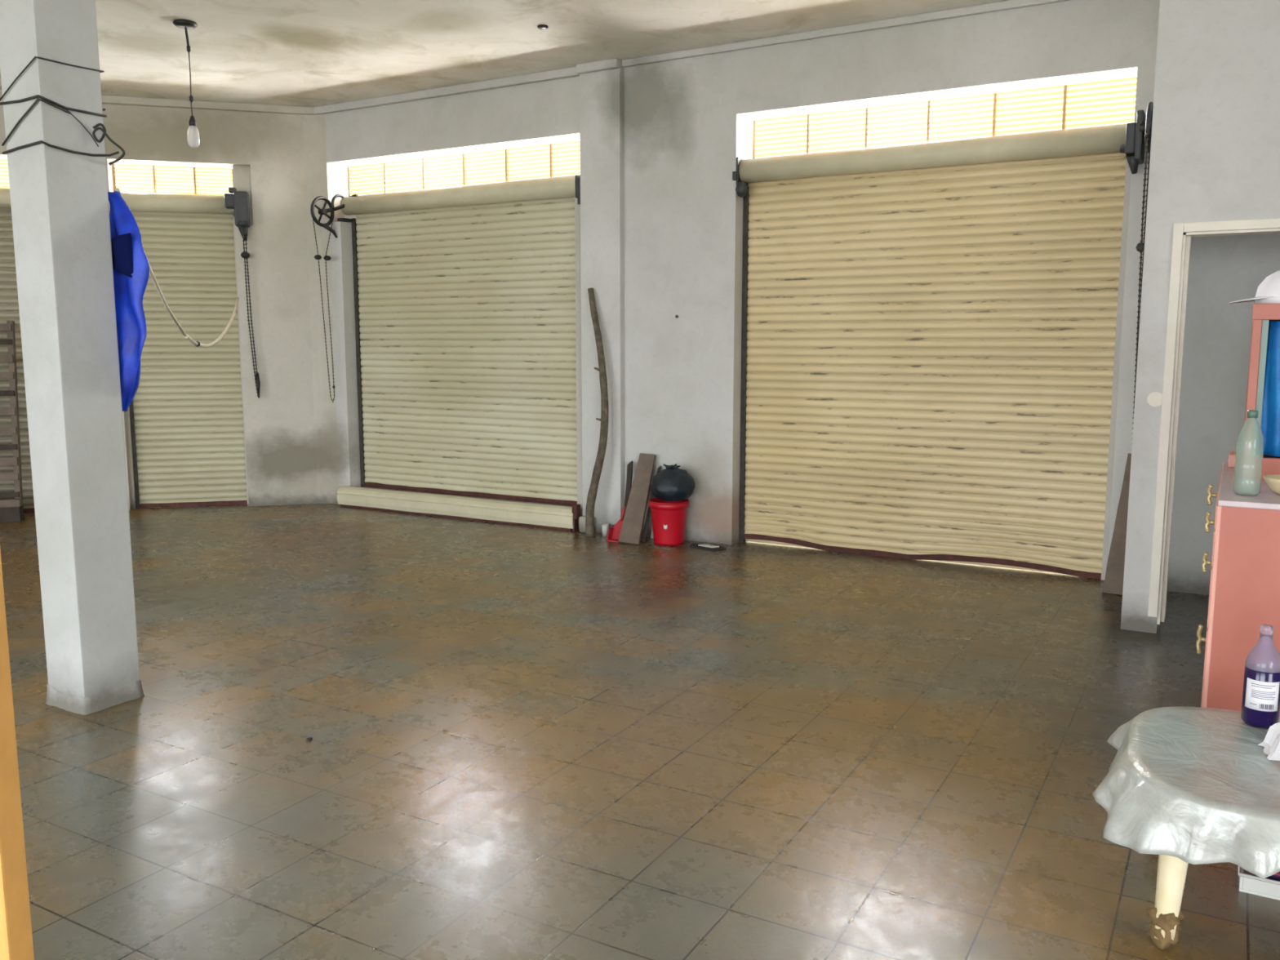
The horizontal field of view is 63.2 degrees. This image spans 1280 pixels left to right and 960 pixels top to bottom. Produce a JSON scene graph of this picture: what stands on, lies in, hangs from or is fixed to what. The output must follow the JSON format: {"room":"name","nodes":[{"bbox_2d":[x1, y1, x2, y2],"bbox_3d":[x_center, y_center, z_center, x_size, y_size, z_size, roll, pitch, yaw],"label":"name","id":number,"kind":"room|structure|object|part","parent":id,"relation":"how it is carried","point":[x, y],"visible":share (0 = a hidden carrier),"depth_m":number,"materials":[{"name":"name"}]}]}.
{"room":"garage","nodes":[
{"label":"garage","id":0,"kind":"room"},
{"bbox_2d":[0,0,144,715],"bbox_3d":[-2.297,-0.837,4.156,0.286,3.560,0.289,4,9,29],"label":"concrete pillar","id":1,"kind":"structure","parent":0,"point":[60,198],"depth_m":4.12,"materials":[{"name":"paint"}]},
{"bbox_2d":[0,56,124,164],"bbox_3d":[-2.266,-1.428,4.076,0.319,0.363,0.310,4,9,29],"label":"cable","id":2,"kind":"object","parent":1,"relation":"attached to","point":[50,102],"visible":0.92,"depth_m":4.00,"materials":[{"name":"black rubber"}]},
{"bbox_2d":[107,191,149,411],"bbox_3d":[-2.086,-0.721,4.235,0.239,0.894,0.080,4,9,29],"label":"cloth","id":3,"kind":"object","parent":1,"relation":"hanging from","point":[131,267],"visible":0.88,"depth_m":4.21,"materials":[{"name":"blue fabric"}]},
{"bbox_2d":[115,187,239,347],"bbox_3d":[-2.851,-1.185,6.668,0.144,0.673,4.893,-2,8,-15],"label":"rope","id":4,"kind":"object","parent":1,"relation":"hanging from","point":[186,336],"visible":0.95,"depth_m":6.61,"materials":[{"name":"white fabric"}]},
{"bbox_2d":[0,98,317,511],"bbox_3d":[-5.590,-1.470,8.909,5.660,3.560,0.280,-2,8,-15],"label":"wall","id":5,"kind":"structure","parent":0,"point":[264,151],"depth_m":9.32,"materials":[{"name":"paint"}]},
{"bbox_2d":[0,159,9,187],"bbox_3d":[-5.924,-2.529,8.739,1.700,0.374,0.061,-2,8,-15],"label":"window","id":6,"kind":"structure","parent":5,"relation":"in","point":[1,163],"depth_m":8.87,"materials":[{"name":"white glass"}]},
{"bbox_2d":[0,187,35,512],"bbox_3d":[-5.899,-1.069,8.829,1.705,2.784,0.178,-2,8,-15],"label":"roller shutter","id":7,"kind":"object","parent":5,"relation":"attached to","point":[9,303],"visible":0.23,"depth_m":9.01,"materials":[{"name":"brown paint"}]},
{"bbox_3d":[-5.912,0.283,9.070,1.640,0.041,0.050,-2,8,-15],"label":"rail","id":8,"kind":"part","parent":7,"relation":"part of","materials":[{"name":"red metal"}]},
{"bbox_2d":[0,88,314,115],"bbox_3d":[-5.527,-3.182,8.526,5.500,0.065,0.054,-2,8,-15],"label":"crown molding","id":9,"kind":"structure","parent":5,"relation":"attached to","point":[111,100],"depth_m":8.99,"materials":[{"name":"paint"}]},
{"bbox_2d":[111,163,233,195],"bbox_3d":[-4.123,-2.594,9.227,0.995,0.374,0.060,-2,8,-15],"label":"window","id":10,"kind":"structure","parent":5,"relation":"in","point":[153,173],"depth_m":9.20,"materials":[{"name":"white glass"}]},
{"bbox_2d":[120,186,260,508],"bbox_3d":[-3.987,-1.146,9.248,1.137,2.828,0.366,-2,8,-15],"label":"roller shutter","id":11,"kind":"object","parent":5,"relation":"attached to","point":[187,407],"visible":0.93,"depth_m":9.38,"materials":[{"name":"beige paint"}]},
{"bbox_3d":[-4.558,-1.034,9.269,0.039,2.600,0.052,-2,8,-15],"label":"guide rail","id":12,"kind":"part","parent":11,"relation":"part of","materials":[{"name":"metal"}]},
{"bbox_3d":[-4.097,0.217,9.562,0.925,0.043,0.050,-2,8,-15],"label":"rail","id":13,"kind":"part","parent":11,"relation":"part of","materials":[{"name":"red metal"}]},
{"bbox_3d":[-3.638,-1.067,9.519,0.034,2.600,0.052,-2,8,-15],"label":"guide rail","id":14,"kind":"part","parent":11,"relation":"part of","materials":[{"name":"beige metal"}]},
{"bbox_3d":[-3.465,-1.532,9.258,0.084,1.610,0.076,-2,8,-15],"label":"pull chain","id":15,"kind":"part","parent":11,"relation":"part of","materials":[{"name":"metal"}]},
{"bbox_3d":[-3.440,-0.865,9.364,0.037,0.200,0.037,-6,10,-37],"label":"chain","id":16,"kind":"part","parent":11,"relation":"part of","materials":[{"name":"black metal"}]},
{"bbox_2d":[301,114,339,503],"bbox_3d":[-2.898,-1.518,9.497,0.213,3.500,0.070,1,8,4],"label":"wall","id":17,"kind":"structure","parent":0,"point":[313,126],"depth_m":9.47,"materials":[{"name":"paint"}]},
{"bbox_2d":[0,0,1008,106],"bbox_3d":[-2.309,-2.460,2.104,16.800,0.200,13.300,4,9,29],"label":"ceiling","id":18,"kind":"structure","parent":0,"point":[308,53],"depth_m":7.11,"materials":[{"name":"paint"}]},
{"bbox_2d":[173,19,199,147],"bbox_3d":[-2.965,-2.591,6.831,0.148,0.790,0.148,4,9,29],"label":"pendant bulb","id":19,"kind":"object","parent":18,"relation":"hanging from","point":[193,133],"visible":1,"depth_m":6.83,"materials":[{"name":"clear glass"}]},
{"bbox_2d":[188,115,196,125],"bbox_3d":[-2.948,-2.363,6.851,0.046,0.077,0.046,4,9,29],"label":"socket","id":20,"kind":"object","parent":19,"relation":"attached to","point":[192,122],"depth_m":6.84,"materials":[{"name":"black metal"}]},
{"bbox_3d":[-2.948,-2.268,6.864,0.076,0.142,0.076,4,9,29],"label":"glass bulb","id":21,"kind":"part","parent":19,"relation":"part of","materials":[{"name":"white glass"}]},
{"bbox_2d":[537,24,548,29],"bbox_3d":[-0.641,-2.986,6.858,0.072,0.014,0.072,4,9,29],"label":"outlet","id":22,"kind":"object","parent":18,"relation":"attached to","point":[540,26],"visible":1,"depth_m":6.84,"materials":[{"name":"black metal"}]},
{"bbox_2d":[579,59,624,533],"bbox_3d":[-0.291,-1.349,8.000,0.360,3.560,0.062,4,9,29],"label":"pillar","id":23,"kind":"structure","parent":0,"point":[601,92],"depth_m":7.94,"materials":[{"name":"white paint"}]},
{"bbox_2d":[0,503,1279,959],"bbox_3d":[-2.331,1.233,2.557,16.000,0.120,12.610,4,9,29],"label":"floor","id":24,"kind":"structure","parent":0,"point":[527,743],"depth_m":3.80,"materials":[{"name":"tile"}]},
{"bbox_2d":[0,320,24,522],"bbox_3d":[-5.840,-0.473,8.568,1.290,1.674,0.305,-2,8,-15],"label":"wooden pallet","id":25,"kind":"object","parent":24,"relation":"on","point":[11,510],"visible":1,"depth_m":8.71,"materials":[{"name":"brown wood"}]},
{"bbox_2d":[0,549,34,959],"bbox_3d":[-0.945,0.255,1.489,0.050,2.100,0.060,0,8,0],"label":"wooden post","id":26,"kind":"object","parent":24,"relation":"on","point":[15,926],"visible":1,"depth_m":1.52,"materials":[{"name":"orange wood"}]},
{"bbox_2d":[337,485,580,531],"bbox_3d":[-1.614,0.215,8.922,2.610,0.215,0.105,4,9,29],"label":"metal beam","id":27,"kind":"structure","parent":24,"relation":"on","point":[534,515],"depth_m":8.81,"materials":[{"name":"beige metal"}]},
{"bbox_2d":[578,515,585,532],"bbox_3d":[-0.420,0.350,8.232,0.110,0.130,0.078,4,9,29],"label":"block","id":28,"kind":"object","parent":24,"relation":"on","point":[582,519],"visible":0.47,"depth_m":8.21,"materials":[{"name":"paint"}]},
{"bbox_2d":[585,288,608,537],"bbox_3d":[-0.324,-0.512,7.996,0.185,1.908,0.207,1,8,8],"label":"wooden pole","id":29,"kind":"object","parent":24,"relation":"on","point":[591,498],"visible":1,"depth_m":7.93,"materials":[{"name":"brown wood"}]},
{"bbox_2d":[601,524,608,535],"bbox_3d":[-0.270,0.390,8.105,0.060,0.085,0.059,4,9,29],"label":"plastic cup","id":30,"kind":"object","parent":24,"relation":"on","point":[605,527],"visible":0.95,"depth_m":8.09,"materials":[{"name":"white plastic"}]},
{"bbox_2d":[606,506,626,542],"bbox_3d":[-0.179,0.331,7.877,0.125,0.262,0.090,4,9,29],"label":"dustpan","id":31,"kind":"object","parent":24,"relation":"on","point":[614,532],"visible":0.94,"depth_m":7.89,"materials":[{"name":"red plastic"}]},
{"bbox_3d":[-0.129,0.257,7.869,0.045,0.115,0.020,-1,8,-9],"label":"handle","id":32,"kind":"part","parent":31,"relation":"part of","materials":[{"name":"red plastic"}]},
{"bbox_2d":[622,461,632,520],"bbox_3d":[-0.092,0.150,7.984,0.052,0.591,0.123,3,8,24],"label":"wooden plank","id":33,"kind":"object","parent":24,"relation":"on","point":[629,467],"visible":0.5,"depth_m":7.98,"materials":[{"name":"brown wood"}]},
{"bbox_2d":[617,453,656,544],"bbox_3d":[-0.014,0.139,7.854,0.167,0.659,0.320,4,9,29],"label":"wooden plank","id":34,"kind":"object","parent":24,"relation":"on","point":[631,531],"visible":0.99,"depth_m":7.83,"materials":[{"name":"brown wood"}]},
{"bbox_2d":[640,466,661,542],"bbox_3d":[0.083,0.182,7.876,0.043,0.566,0.244,6,10,38],"label":"wooden stick","id":35,"kind":"object","parent":24,"relation":"on","point":[645,529],"visible":0.62,"depth_m":7.84,"materials":[{"name":"brown wood"}]},
{"bbox_2d":[654,545,675,549],"bbox_3d":[0.181,0.496,7.604,0.137,0.006,0.073,7,10,42],"label":"shard","id":36,"kind":"object","parent":24,"relation":"on","point":[660,546],"visible":1,"depth_m":7.61,"materials":[{"name":"grey stone"}]},
{"bbox_2d":[648,497,688,546],"bbox_3d":[0.216,0.312,7.774,0.304,0.326,0.304,4,9,29],"label":"bucket","id":37,"kind":"object","parent":24,"relation":"on","point":[668,518],"visible":0.92,"depth_m":7.67,"materials":[{"name":"red plastic"}]},
{"bbox_2d":[650,463,695,501],"bbox_3d":[0.243,0.013,7.699,0.336,0.264,0.325,4,9,29],"label":"garbage bag","id":38,"kind":"object","parent":37,"relation":"on","point":[672,483],"visible":1,"depth_m":7.59,"materials":[{"name":"black plastic"}]},
{"bbox_2d":[689,542,726,551],"bbox_3d":[0.499,0.490,7.631,0.304,0.012,0.163,6,10,40],"label":"shard","id":39,"kind":"object","parent":24,"relation":"on","point":[693,544],"visible":0.88,"depth_m":7.58},
{"bbox_2d":[697,543,719,547],"bbox_3d":[0.503,0.482,7.612,0.150,0.008,0.060,7,10,42],"label":"paper scrap","id":40,"kind":"object","parent":39,"relation":"on","point":[702,544],"visible":1,"depth_m":7.60,"materials":[{"name":"white paper"}]},
{"bbox_2d":[1102,453,1131,595],"bbox_3d":[2.880,0.261,6.237,0.137,0.834,0.218,4,9,29],"label":"wooden plank","id":41,"kind":"object","parent":24,"relation":"on","point":[1114,575],"visible":0.62,"depth_m":6.22,"materials":[{"name":"brown wood"}]},
{"bbox_2d":[1145,854,1188,949],"bbox_3d":[1.681,0.945,2.701,0.736,0.420,0.736,4,8,25],"label":"table","id":42,"kind":"object","parent":24,"relation":"on","point":[1166,915],"visible":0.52,"depth_m":2.56,"materials":[{"name":"beige wood"}]},
{"bbox_2d":[1092,706,1279,878],"bbox_3d":[1.684,0.817,2.685,0.948,0.180,0.926,4,8,25],"label":"tablecloth","id":43,"kind":"object","parent":42,"relation":"on","point":[1193,785],"visible":0.95,"depth_m":2.57,"materials":[{"name":"white fabric"}]},
{"bbox_2d":[1240,624,1279,728],"bbox_3d":[1.753,0.548,2.925,0.092,0.285,0.093,4,9,29],"label":"bottle","id":44,"kind":"object","parent":43,"relation":"on","point":[1260,703],"visible":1,"depth_m":2.90,"materials":[{"name":"purple plastic"}]},
{"bbox_2d":[1257,722,1279,760],"bbox_3d":[1.732,0.685,2.683,0.212,0.078,0.161,2,8,12],"label":"crumpled paper","id":45,"kind":"object","parent":43,"relation":"on","point":[1271,743],"visible":1,"depth_m":2.75,"materials":[{"name":"white paper"}]},
{"bbox_2d":[1120,0,1279,633],"bbox_3d":[5.108,-0.866,4.378,5.340,3.560,1.060,4,9,29],"label":"wall","id":46,"kind":"structure","parent":24,"relation":"on","point":[1215,150],"depth_m":5.04,"materials":[{"name":"white paint"}]},
{"bbox_2d":[1146,391,1162,406],"bbox_3d":[2.604,-0.408,5.254,0.076,0.076,0.007,4,9,29],"label":"wall plate","id":47,"kind":"object","parent":46,"relation":"attached to","point":[1154,398],"visible":1,"depth_m":5.25,"materials":[{"name":"white paint"}]},
{"bbox_2d":[1147,217,1279,624],"bbox_3d":[3.044,-0.238,5.097,0.880,2.025,0.152,4,9,29],"label":"door frame","id":48,"kind":"structure","parent":46,"relation":"attached to","point":[1180,252],"depth_m":5.22,"materials":[{"name":"white paint"}]},
{"bbox_2d":[1195,462,1279,715],"bbox_3d":[2.451,0.493,3.963,0.564,0.975,1.272,4,9,29],"label":"dresser","id":49,"kind":"object","parent":24,"relation":"on","point":[1244,593],"visible":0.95,"depth_m":3.48,"materials":[{"name":"pink paint"}]},
{"bbox_3d":[2.186,0.620,4.048,0.038,0.120,0.020,4,9,29],"label":"drawer handle","id":50,"kind":"part","parent":49,"relation":"part of","materials":[{"name":"gold metal"}]},
{"bbox_3d":[2.246,0.663,4.104,0.018,0.440,1.232,4,9,29],"label":"drawer","id":51,"kind":"part","parent":49,"relation":"part of","materials":[{"name":"pink paint"}]},
{"bbox_3d":[2.186,0.318,4.008,0.038,0.084,0.020,4,9,29],"label":"drawer handle","id":52,"kind":"part","parent":49,"relation":"part of","materials":[{"name":"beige metal"}]},
{"bbox_3d":[2.246,0.334,4.060,0.018,0.205,1.232,4,9,29],"label":"drawer","id":53,"kind":"part","parent":49,"relation":"part of","materials":[{"name":"pink paint"}]},
{"bbox_3d":[2.186,0.162,3.987,0.038,0.084,0.020,4,9,29],"label":"drawer handle","id":54,"kind":"part","parent":49,"relation":"part of","materials":[{"name":"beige metal"}]},
{"bbox_3d":[2.186,0.057,3.974,0.038,0.084,0.020,4,9,29],"label":"drawer handle","id":55,"kind":"part","parent":49,"relation":"part of","materials":[{"name":"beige metal"}]},
{"bbox_3d":[2.246,0.163,4.037,0.018,0.120,1.232,4,9,29],"label":"drawer","id":56,"kind":"part","parent":49,"relation":"part of","materials":[{"name":"pink paint"}]},
{"bbox_3d":[2.246,0.054,4.022,0.018,0.080,1.232,4,9,29],"label":"drawer","id":57,"kind":"part","parent":49,"relation":"part of","materials":[{"name":"pink paint"}]},
{"bbox_2d":[1227,451,1235,467],"bbox_3d":[2.536,-0.088,4.418,0.065,0.054,0.160,4,9,29],"label":"box","id":58,"kind":"object","parent":49,"relation":"on","point":[1231,461],"visible":0.44,"depth_m":4.36,"materials":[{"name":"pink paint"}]},
{"bbox_2d":[1232,409,1263,496],"bbox_3d":[2.092,-0.094,3.569,0.082,0.291,0.082,4,9,29],"label":"water bottle","id":59,"kind":"object","parent":49,"relation":"on","point":[1250,442],"visible":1,"depth_m":3.54,"materials":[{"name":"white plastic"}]},
{"bbox_3d":[2.470,0.021,3.889,0.521,0.020,1.272,4,9,29],"label":"panel","id":60,"kind":"part","parent":49,"relation":"part of","materials":[{"name":"white wood"}]},
{"bbox_2d":[1229,271,1279,479],"bbox_3d":[2.556,-0.407,4.022,0.518,0.794,0.368,4,9,29],"label":"mirror","id":61,"kind":"object","parent":49,"relation":"on","point":[1263,390],"depth_m":3.95,"materials":[{"name":"pink paint"}]},
{"bbox_3d":[2.420,-0.737,3.979,0.280,0.128,0.217,4,9,29],"label":"cap","id":62,"kind":"part","parent":61,"relation":"part of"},
{"bbox_3d":[2.455,-0.735,3.960,0.198,0.128,0.200,4,9,29],"label":"crown","id":63,"kind":"part","parent":61,"relation":"part of","materials":[{"name":"white paper"}]},
{"bbox_3d":[2.532,-0.338,3.894,0.343,0.510,0.044,4,9,29],"label":"blue cloth panel","id":64,"kind":"part","parent":61,"relation":"part of","materials":[{"name":"blue fabric"}]},
{"bbox_2d":[1262,475,1279,494],"bbox_3d":[2.232,0.022,3.574,0.160,0.060,0.160,4,9,29],"label":"bowl","id":65,"kind":"object","parent":49,"relation":"on","point":[1273,482],"visible":1,"depth_m":3.56,"materials":[{"name":"beige ceramic"}]},
{"bbox_2d":[1238,866,1279,900],"bbox_3d":[1.837,1.101,2.887,0.310,0.054,0.252,4,9,29],"label":"plastic tray","id":66,"kind":"object","parent":24,"relation":"on","point":[1249,882],"visible":0.46,"depth_m":2.83,"materials":[{"name":"white plastic"}]},
{"bbox_2d":[1257,871,1279,881],"bbox_3d":[1.847,1.044,2.873,0.235,0.150,0.172,4,9,29],"label":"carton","id":67,"kind":"object","parent":66,"relation":"in","point":[1276,877],"visible":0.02,"depth_m":2.84,"materials":[{"name":"purple cardboard"}]},
{"bbox_2d":[324,0,1279,595],"bbox_3d":[2.461,-1.168,6.640,12.200,3.560,0.280,4,9,29],"label":"wall","id":68,"kind":"structure","parent":0,"point":[687,122],"depth_m":7.47,"materials":[{"name":"white paint"}]},
{"bbox_2d":[310,174,582,509],"bbox_3d":[-1.617,-1.145,8.779,2.685,2.636,0.457,4,9,29],"label":"roller shutter","id":69,"kind":"object","parent":68,"relation":"attached to","point":[468,298],"visible":0.98,"depth_m":8.89,"materials":[{"name":"beige paint"}]},
{"bbox_3d":[-2.807,-1.530,9.293,0.020,1.684,0.235,5,9,33],"label":"pull chain","id":70,"kind":"part","parent":69,"relation":"part of","materials":[{"name":"metal"}]},
{"bbox_3d":[-2.574,-1.152,9.558,0.039,2.443,0.052,4,9,29],"label":"guide rail","id":71,"kind":"part","parent":69,"relation":"part of","materials":[{"name":"metal"}]},
{"bbox_3d":[-1.517,0.113,9.117,2.405,0.045,0.050,4,9,29],"label":"rail","id":72,"kind":"part","parent":69,"relation":"part of","materials":[{"name":"red metal"}]},
{"bbox_2d":[346,140,580,196],"bbox_3d":[-1.504,-2.568,8.827,2.720,0.389,0.060,4,9,29],"label":"window","id":73,"kind":"structure","parent":68,"relation":"in","point":[349,171],"depth_m":8.79,"materials":[{"name":"white glass"}]},
{"bbox_3d":[-1.504,-2.566,8.828,2.720,0.383,0.060,4,9,29],"label":"frame","id":74,"kind":"part","parent":73,"relation":"part of","materials":[{"name":"beige paint"}]},
{"bbox_2d":[314,0,1069,115],"bbox_3d":[0.060,-3.052,7.549,6.830,0.065,0.100,4,9,29],"label":"crown molding","id":75,"kind":"structure","parent":68,"relation":"attached to","point":[611,64],"depth_m":7.49,"materials":[{"name":"white paint"}]},
{"bbox_2d":[732,102,1153,580],"bbox_3d":[1.801,-0.825,6.813,2.697,2.835,0.517,4,9,29],"label":"roller shutter","id":76,"kind":"object","parent":68,"relation":"attached to","point":[931,331],"visible":0.94,"depth_m":6.94,"materials":[{"name":"beige paint"}]},
{"bbox_3d":[0.774,-0.822,7.675,0.039,2.600,0.052,4,9,29],"label":"guide rail","id":77,"kind":"part","parent":76,"relation":"part of","materials":[{"name":"metal"}]},
{"bbox_3d":[1.864,0.512,7.224,2.480,0.072,0.050,4,9,29],"label":"rail","id":78,"kind":"part","parent":76,"relation":"part of","materials":[{"name":"red metal"}]},
{"bbox_3d":[2.953,-0.657,6.443,0.034,2.600,0.052,4,9,29],"label":"guide rail","id":79,"kind":"part","parent":76,"relation":"part of","materials":[{"name":"beige metal"}]},
{"bbox_3d":[2.896,-1.061,6.008,0.035,1.865,0.263,4,9,29],"label":"pull chain","id":80,"kind":"part","parent":76,"relation":"part of","materials":[{"name":"metal"}]},
{"bbox_2d":[751,76,1137,158],"bbox_3d":[1.899,-2.314,6.903,2.555,0.394,0.060,4,9,29],"label":"window","id":81,"kind":"structure","parent":68,"relation":"in","point":[754,153],"depth_m":6.82,"materials":[{"name":"white glass"}]},
{"label":"outside","id":82,"kind":"structure","parent":0,"visible":0},
{"bbox_3d":[0.000,1.648,0.220,120.000,0.075,120.000,4,9,29],"label":"ground","id":83,"kind":"structure","parent":82,"visible":0},
{"bbox_2d":[0,80,1137,195],"bbox_3d":[0.011,-4.399,12.680,25.050,8.630,6.004,1,8,10],"label":"wall","id":84,"kind":"structure","parent":83,"relation":"on","point":[1131,81],"depth_m":12.71,"materials":[{"name":"white glass"}]}
]}

